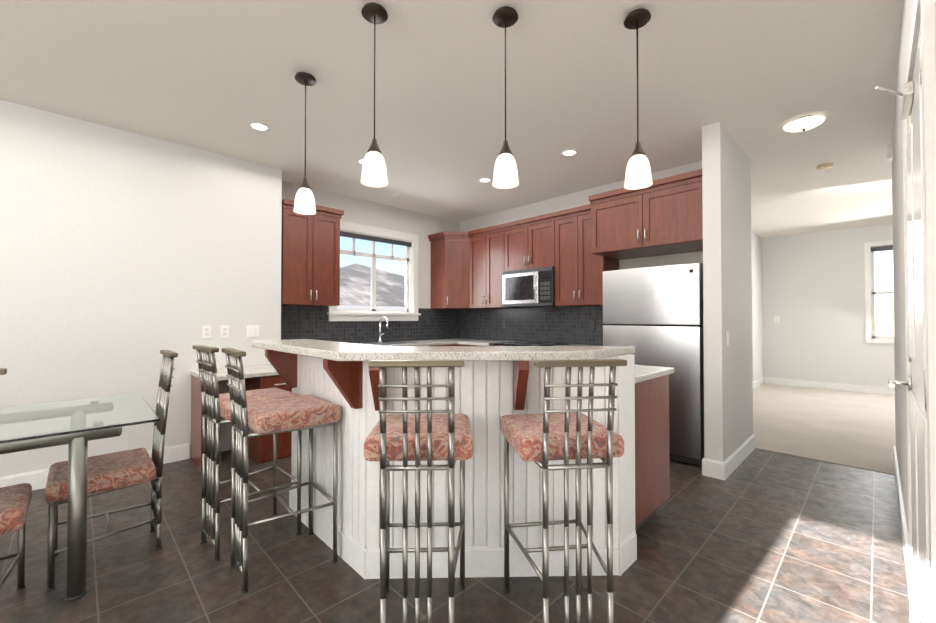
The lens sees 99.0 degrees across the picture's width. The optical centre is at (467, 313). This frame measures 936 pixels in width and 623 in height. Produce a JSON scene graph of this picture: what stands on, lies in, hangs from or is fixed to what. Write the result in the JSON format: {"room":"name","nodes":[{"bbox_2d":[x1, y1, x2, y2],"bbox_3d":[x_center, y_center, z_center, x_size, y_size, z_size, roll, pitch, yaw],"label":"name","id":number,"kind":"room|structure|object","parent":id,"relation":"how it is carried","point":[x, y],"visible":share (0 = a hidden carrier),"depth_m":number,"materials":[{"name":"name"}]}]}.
{"room":"kitchen and dining room","nodes":[
{"label":"kitchen and dining room","id":0,"kind":"room"},
{"bbox_2d":[0,99,281,476],"bbox_3d":[-3.771,-0.113,2.572,4.750,2.740,0.500,1,-1,-44],"label":"wall","id":1,"kind":"structure","parent":0,"point":[126,257],"depth_m":3.20,"materials":[{"name":"paint"}]},
{"bbox_2d":[0,443,189,490],"bbox_3d":[-3.812,1.186,2.156,3.835,0.132,0.014,1,-1,-44],"label":"baseboard","id":2,"kind":"structure","parent":1,"relation":"attached to","point":[37,479],"depth_m":2.88,"materials":[{"name":"white paint"}]},
{"bbox_2d":[202,326,211,338],"bbox_3d":[-2.351,0.168,3.598,0.070,0.115,0.008,1,-1,-44],"label":"electrical outlet plate","id":3,"kind":"object","parent":1,"relation":"attached to","point":[206,331],"visible":1,"depth_m":3.59,"materials":[{"name":"white plastic"}]},
{"bbox_2d":[220,325,228,337],"bbox_3d":[-2.251,0.169,3.696,0.070,0.115,0.008,1,-1,-44],"label":"electrical outlet plate","id":4,"kind":"object","parent":1,"relation":"attached to","point":[224,331],"visible":1,"depth_m":3.69,"materials":[{"name":"white plastic"}]},
{"bbox_2d":[246,325,258,336],"bbox_3d":[-2.079,0.172,3.863,0.115,0.115,0.008,1,-1,-44],"label":"light switch plate","id":5,"kind":"object","parent":1,"relation":"attached to","point":[252,330],"visible":1,"depth_m":3.86,"materials":[{"name":"white paint"}]},
{"bbox_2d":[282,181,458,342],"bbox_3d":[-1.190,-0.077,5.332,2.800,2.740,0.150,1,-1,-44],"label":"wall","id":6,"kind":"structure","parent":0,"point":[378,215],"depth_m":5.45,"materials":[{"name":"paint"}]},
{"bbox_2d":[281,201,340,305],"bbox_3d":[-1.785,-0.600,4.409,0.620,1.023,0.350,1,-1,-44],"label":"upper cabinet","id":7,"kind":"object","parent":6,"relation":"attached to","point":[310,244],"depth_m":4.26,"materials":[{"name":"brown wood"}]},
{"bbox_2d":[281,305,460,342],"bbox_3d":[-1.127,0.150,5.280,2.780,0.455,0.008,1,-1,-44],"label":"tile backsplash","id":8,"kind":"structure","parent":6,"relation":"attached to","point":[432,324],"depth_m":5.10,"materials":[{"name":"tile"}]},
{"bbox_2d":[302,320,307,329],"bbox_3d":[-1.859,0.135,4.555,0.070,0.115,0.008,1,-1,-44],"label":"outlet","id":9,"kind":"object","parent":8,"relation":"attached to","point":[304,324],"visible":1,"depth_m":4.55,"materials":[{"name":"grey plastic"}]},
{"bbox_2d":[327,221,420,320],"bbox_3d":[-1.222,-0.513,5.264,1.360,1.220,0.190,1,-1,-44],"label":"window","id":10,"kind":"structure","parent":6,"relation":"in","point":[408,241],"depth_m":5.30,"materials":[{"name":"white paint"}]},
{"bbox_2d":[0,0,902,238],"bbox_3d":[1.466,-1.518,2.912,12.700,0.080,7.350,1,-1,-44],"label":"ceiling","id":11,"kind":"structure","parent":0,"point":[754,77],"depth_m":2.62,"materials":[{"name":"white paint"}]},
{"bbox_2d":[248,122,270,131],"bbox_3d":[-1.646,-1.471,3.153,0.156,0.008,0.156,1,-1,-44],"label":"recessed light","id":12,"kind":"object","parent":11,"relation":"in","point":[259,126],"visible":1,"depth_m":3.15,"materials":[{"name":"white paint"}]},
{"bbox_2d":[293,72,316,214],"bbox_3d":[-1.011,-1.056,2.482,0.132,0.857,0.132,1,-1,-44],"label":"pendant lamp","id":13,"kind":"object","parent":11,"relation":"hanging from","point":[304,204],"visible":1,"depth_m":2.46,"materials":[{"name":"white glass"}]},
{"bbox_2d":[357,159,363,164],"bbox_3d":[-0.993,-1.462,3.859,0.156,0.008,0.156,1,-1,-44],"label":"recessed light","id":14,"kind":"object","parent":11,"relation":"in","point":[359,161],"visible":0.46,"depth_m":3.85,"materials":[{"name":"white paint"}]},
{"bbox_2d":[360,2,387,186],"bbox_3d":[-0.456,-1.062,1.948,0.132,0.857,0.132,1,-1,-44],"label":"pendant lamp","id":15,"kind":"object","parent":11,"relation":"hanging from","point":[374,172],"visible":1,"depth_m":1.92,"materials":[{"name":"white glass"}]},
{"bbox_2d":[392,194,400,197],"bbox_3d":[-0.881,-1.440,4.918,0.104,0.024,0.104,1,-1,-44],"label":"ceiling detector","id":16,"kind":"object","parent":11,"relation":"attached to","point":[396,195],"visible":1,"depth_m":4.89,"materials":[{"name":"white paint"}]},
{"bbox_2d":[478,177,491,182],"bbox_3d":[0.187,-1.456,4.367,0.156,0.008,0.156,1,-1,-44],"label":"recessed light","id":17,"kind":"object","parent":11,"relation":"in","point":[484,180],"visible":1,"depth_m":4.37,"materials":[{"name":"white paint"}]},
{"bbox_2d":[492,6,518,188],"bbox_3d":[0.185,-1.062,1.972,0.132,0.857,0.132,1,-1,-44],"label":"pendant lamp","id":18,"kind":"object","parent":11,"relation":"hanging from","point":[505,176],"visible":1,"depth_m":1.94,"materials":[{"name":"white glass"}]},
{"bbox_2d":[561,149,577,156],"bbox_3d":[0.928,-1.465,3.650,0.156,0.008,0.156,1,-1,-44],"label":"recessed light","id":19,"kind":"object","parent":11,"relation":"in","point":[569,152],"visible":1,"depth_m":3.64,"materials":[{"name":"white paint"}]},
{"bbox_2d":[623,8,652,189],"bbox_3d":[0.843,-1.062,1.984,0.132,0.857,0.132,1,-1,-44],"label":"pendant lamp","id":20,"kind":"object","parent":11,"relation":"hanging from","point":[638,173],"visible":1,"depth_m":1.96,"materials":[{"name":"white glass"}]},
{"bbox_2d":[783,115,825,131],"bbox_3d":[2.575,-1.438,3.063,0.250,0.078,0.250,1,-1,-44],"label":"light","id":21,"kind":"object","parent":11,"relation":"attached to","point":[804,123],"visible":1,"depth_m":3.01,"materials":[{"name":"white glass"}]},
{"bbox_2d":[816,163,832,169],"bbox_3d":[3.527,-1.448,3.949,0.124,0.034,0.124,1,-1,-44],"label":"smoke detector","id":22,"kind":"object","parent":11,"relation":"attached to","point":[824,166],"visible":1,"depth_m":3.92,"materials":[{"name":"white plastic"}]},
{"bbox_2d":[0,448,912,622],"bbox_3d":[-1.097,1.280,2.039,7.860,0.060,4.970,1,-1,-44],"label":"floor","id":23,"kind":"structure","parent":0,"point":[759,536],"depth_m":1.96,"materials":[{"name":"tile"}]},
{"bbox_2d":[0,368,31,590],"bbox_3d":[-1.999,0.725,1.532,0.420,1.038,0.488,1,-1,-44],"label":"dining chair","id":24,"kind":"object","parent":23,"relation":"on","point":[15,500],"visible":1,"depth_m":1.68,"materials":[{"name":"grey metal"}]},
{"bbox_2d":[0,393,159,600],"bbox_3d":[-2.305,0.869,1.657,1.530,0.754,0.900,1,-1,-44],"label":"glass dining table","id":25,"kind":"object","parent":23,"relation":"on","point":[77,425],"visible":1,"depth_m":1.77,"materials":[{"name":"clear glass"}]},
{"bbox_2d":[45,350,177,590],"bbox_3d":[-1.854,0.732,2.098,0.488,1.038,0.420,1,-1,-44],"label":"dining chair","id":26,"kind":"object","parent":23,"relation":"on","point":[108,472],"visible":1,"depth_m":2.06,"materials":[{"name":"grey metal"}]},
{"bbox_2d":[190,364,291,470],"bbox_3d":[-1.955,0.885,3.548,0.761,0.770,0.612,1,-1,-44],"label":"built-in desk","id":27,"kind":"object","parent":23,"relation":"on","point":[256,377],"visible":0.33,"depth_m":3.43,"materials":[{"name":"wood"}]},
{"bbox_2d":[193,345,301,562],"bbox_3d":[-1.232,0.714,2.243,0.400,1.078,0.468,-1,-1,43],"label":"bar stool","id":28,"kind":"object","parent":23,"relation":"on","point":[215,405],"visible":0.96,"depth_m":2.12,"materials":[{"name":"grey metal"}]},
{"bbox_2d":[222,348,339,593],"bbox_3d":[-0.942,0.711,2.010,0.468,1.078,0.400,1,-1,-41],"label":"bar stool","id":29,"kind":"object","parent":23,"relation":"on","point":[310,412],"visible":1,"depth_m":1.91,"materials":[{"name":"grey metal"}]},
{"bbox_2d":[364,360,472,622],"bbox_3d":[-0.186,0.706,1.598,0.400,1.078,0.468,0,-1,-2],"label":"bar stool","id":30,"kind":"object","parent":23,"relation":"on","point":[417,437],"visible":1,"depth_m":1.41,"materials":[{"name":"grey metal"}]},
{"bbox_2d":[357,316,479,345],"bbox_3d":[-0.906,0.662,5.038,2.768,1.254,0.630,1,-1,-44],"label":"kitchen counter","id":31,"kind":"object","parent":23,"relation":"on","point":[439,342],"depth_m":5.14,"materials":[{"name":"brown wood"}]},
{"bbox_2d":[252,339,673,578],"bbox_3d":[-0.036,0.717,2.530,1.895,1.080,1.960,1,-1,-44],"label":"bar","id":32,"kind":"object","parent":23,"relation":"on","point":[494,385],"visible":0.75,"depth_m":1.91,"materials":[{"name":"white paint"}]},
{"bbox_2d":[457,340,517,345],"bbox_3d":[0.277,0.837,5.348,0.638,0.912,0.574,1,-1,-44],"label":"countertop","id":33,"kind":"structure","parent":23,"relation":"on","point":[458,342],"depth_m":5.26,"materials":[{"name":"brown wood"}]},
{"bbox_2d":[489,341,567,345],"bbox_3d":[0.724,0.828,4.847,0.696,0.918,0.752,1,-1,-44],"label":"range","id":34,"kind":"object","parent":23,"relation":"on","point":[520,343],"visible":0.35,"depth_m":4.85,"materials":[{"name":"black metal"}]},
{"bbox_2d":[500,359,626,622],"bbox_3d":[0.370,0.706,1.611,0.400,1.078,0.468,0,-1,-7],"label":"bar stool","id":35,"kind":"object","parent":23,"relation":"on","point":[544,438],"visible":1,"depth_m":1.43,"materials":[{"name":"grey metal"}]},
{"bbox_2d":[556,344,594,345],"bbox_3d":[1.259,0.824,4.340,0.638,0.912,0.704,1,-1,-44],"label":"base cabinet","id":36,"kind":"object","parent":23,"relation":"on","point":[568,344],"depth_m":4.59,"materials":[{"name":"brown wood"}]},
{"bbox_2d":[603,263,703,466],"bbox_3d":[1.806,0.433,3.756,0.660,1.680,0.850,1,-1,-44],"label":"fridge","id":37,"kind":"object","parent":23,"relation":"on","point":[653,316],"visible":0.71,"depth_m":3.38,"materials":[{"name":"grey metal"}]},
{"bbox_2d":[459,151,752,439],"bbox_3d":[1.229,-0.080,5.078,0.310,2.740,3.890,1,-1,-44],"label":"wall","id":38,"kind":"structure","parent":0,"point":[570,201],"depth_m":4.01,"materials":[{"name":"paint"}]},
{"bbox_2d":[429,232,468,308],"bbox_3d":[-0.124,-0.582,5.826,0.589,1.023,0.636,1,-1,-44],"label":"upper cabinet","id":39,"kind":"object","parent":38,"relation":"attached to","point":[450,251],"depth_m":5.61,"materials":[{"name":"brown wood"}]},
{"bbox_2d":[469,225,520,308],"bbox_3d":[0.363,-0.587,5.475,0.385,1.023,0.734,1,-1,-44],"label":"upper cabinet","id":40,"kind":"object","parent":38,"relation":"attached to","point":[488,249],"depth_m":5.34,"materials":[{"name":"brown wood"}]},
{"bbox_2d":[509,217,552,270],"bbox_3d":[0.856,-0.820,4.997,0.350,0.568,0.760,1,-1,-44],"label":"upper cabinet","id":41,"kind":"object","parent":38,"relation":"attached to","point":[530,242],"depth_m":4.84,"materials":[{"name":"brown wood"}]},
{"bbox_2d":[502,266,554,306],"bbox_3d":[0.826,-0.310,4.960,0.431,0.447,0.750,1,-1,-44],"label":"microwave","id":42,"kind":"object","parent":41,"relation":"attached to","point":[533,287],"visible":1,"depth_m":4.80,"materials":[{"name":"grey plastic"}]},
{"bbox_2d":[461,306,602,345],"bbox_3d":[0.819,0.150,5.269,0.008,0.455,2.680,1,-1,-44],"label":"tile backsplash","id":43,"kind":"structure","parent":38,"relation":"attached to","point":[568,325],"depth_m":5.18,"materials":[{"name":"tile"}]},
{"bbox_2d":[502,320,505,327],"bbox_3d":[0.506,0.149,5.578,0.008,0.115,0.070,1,-1,-44],"label":"outlet","id":44,"kind":"object","parent":43,"relation":"attached to","point":[503,323],"visible":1,"depth_m":5.58,"materials":[{"name":"grey plastic"}]},
{"bbox_2d":[590,320,595,329],"bbox_3d":[1.441,0.136,4.619,0.008,0.115,0.070,1,-1,-44],"label":"outlet","id":45,"kind":"object","parent":43,"relation":"attached to","point":[592,324],"visible":1,"depth_m":4.61,"materials":[{"name":"grey plastic"}]},
{"bbox_2d":[553,209,618,305],"bbox_3d":[1.311,-0.599,4.528,0.350,1.023,0.658,1,-1,-44],"label":"upper cabinet","id":46,"kind":"object","parent":38,"relation":"attached to","point":[581,249],"depth_m":4.40,"materials":[{"name":"brown wood"}]},
{"bbox_2d":[589,173,702,260],"bbox_3d":[1.802,-0.858,3.832,0.618,0.523,1.030,1,-1,-44],"label":"upper cabinet","id":47,"kind":"object","parent":38,"relation":"attached to","point":[666,218],"depth_m":3.61,"materials":[{"name":"brown wood"}]},
{"bbox_2d":[720,434,754,480],"bbox_3d":[2.318,1.202,3.397,1.074,0.132,0.014,1,-1,-44],"label":"baseboard","id":48,"kind":"structure","parent":38,"relation":"attached to","point":[724,470],"depth_m":3.29,"materials":[{"name":"white paint"}]},
{"bbox_2d":[702,122,745,461],"bbox_3d":[2.163,-0.102,3.361,0.750,2.740,0.125,1,-1,-44],"label":"wall","id":49,"kind":"structure","parent":0,"point":[723,294],"depth_m":3.13,"materials":[{"name":"paint"}]},
{"bbox_2d":[726,331,728,345],"bbox_3d":[2.049,0.197,3.152,0.070,0.115,0.008,1,-1,-44],"label":"light switch","id":50,"kind":"object","parent":49,"relation":"attached to","point":[727,338],"visible":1,"depth_m":3.14,"materials":[{"name":"white paint"}]},
{"bbox_2d":[751,232,762,381],"bbox_3d":[3.843,-0.069,5.978,4.690,2.740,0.150,1,-1,-44],"label":"wall","id":51,"kind":"structure","parent":0,"point":[757,321],"depth_m":7.23,"materials":[{"name":"paint"}]},
{"bbox_2d":[753,377,763,388],"bbox_3d":[3.900,1.237,5.903,4.690,0.114,0.014,1,-1,-44],"label":"baseboard","id":52,"kind":"structure","parent":51,"relation":"attached to","point":[760,381],"depth_m":7.18,"materials":[{"name":"white paint"}]},
{"bbox_2d":[753,383,895,474],"bbox_3d":[5.345,1.310,4.527,4.840,0.066,4.300,1,-1,-44],"label":"floor","id":53,"kind":"structure","parent":0,"point":[850,429],"depth_m":4.55,"materials":[{"name":"beige carpet"}]},
{"bbox_2d":[762,223,894,387],"bbox_3d":[7.024,-0.066,6.181,0.150,2.740,4.300,1,-1,-44],"label":"wall","id":54,"kind":"structure","parent":0,"point":[813,291],"depth_m":6.96,"materials":[{"name":"paint"}]},
{"bbox_2d":[774,316,778,322],"bbox_3d":[5.722,0.112,7.402,0.008,0.115,0.070,1,-1,-44],"label":"light switch","id":55,"kind":"object","parent":54,"relation":"attached to","point":[776,319],"visible":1,"depth_m":7.40,"materials":[{"name":"white plastic"}]},
{"bbox_2d":[764,377,894,395],"bbox_3d":[6.976,1.240,6.096,0.014,0.114,3.970,1,-1,-44],"label":"baseboard","id":56,"kind":"structure","parent":54,"relation":"attached to","point":[801,383],"depth_m":6.84,"materials":[{"name":"white paint"}]},
{"bbox_2d":[864,240,893,342],"bbox_3d":[6.844,-0.344,6.323,0.115,1.640,0.790,1,-1,-44],"label":"window","id":57,"kind":"structure","parent":54,"relation":"in","point":[870,293],"depth_m":6.54,"materials":[{"name":"white paint"}]},
{"bbox_2d":[892,0,935,530],"bbox_3d":[0.760,-0.140,0.502,8.350,2.740,0.150,1,-1,-44],"label":"wall","id":58,"kind":"structure","parent":0,"point":[899,281],"depth_m":2.39,"materials":[{"name":"paint"}]},
{"bbox_2d":[887,144,892,161],"bbox_3d":[3.385,-1.285,3.204,0.120,0.100,0.035,1,-1,-44],"label":"door chime","id":59,"kind":"object","parent":58,"relation":"attached to","point":[889,152],"visible":1,"depth_m":3.17,"materials":[{"name":"white plastic"}]},
{"bbox_2d":[893,446,908,595],"bbox_3d":[2.772,1.197,2.561,2.570,0.120,0.014,1,-1,-44],"label":"baseboard","id":60,"kind":"structure","parent":58,"relation":"attached to","point":[904,531],"depth_m":2.27,"materials":[{"name":"white paint"}]},
{"bbox_2d":[875,23,929,622],"bbox_3d":[1.433,0.220,1.304,0.929,2.026,0.130,1,-1,-44],"label":"entry door","id":61,"kind":"structure","parent":58,"relation":"in","point":[911,113],"depth_m":1.23,"materials":[{"name":"white metal"}]},
{"bbox_2d":[902,0,935,622],"bbox_3d":[1.482,0.180,1.262,1.090,2.120,0.097,1,-1,-44],"label":"door frame","id":62,"kind":"structure","parent":58,"relation":"attached to","point":[923,13],"depth_m":0.92,"materials":[{"name":"white paint"}]},
{"label":"outside","id":63,"kind":"structure","parent":0,"visible":0},
{"bbox_3d":[-7.930,2.488,16.514,28.000,3.900,25.280,1,-1,-44],"label":"snow","id":64,"kind":"object","parent":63,"visible":0},
{"bbox_2d":[337,263,404,309],"bbox_3d":[-4.027,-0.641,14.269,9.600,2.300,8.800,1,-1,-44],"label":"mountain","id":65,"kind":"structure","parent":64,"relation":"on","point":[355,285],"depth_m":11.33,"materials":[{"name":"grey"}]}
]}

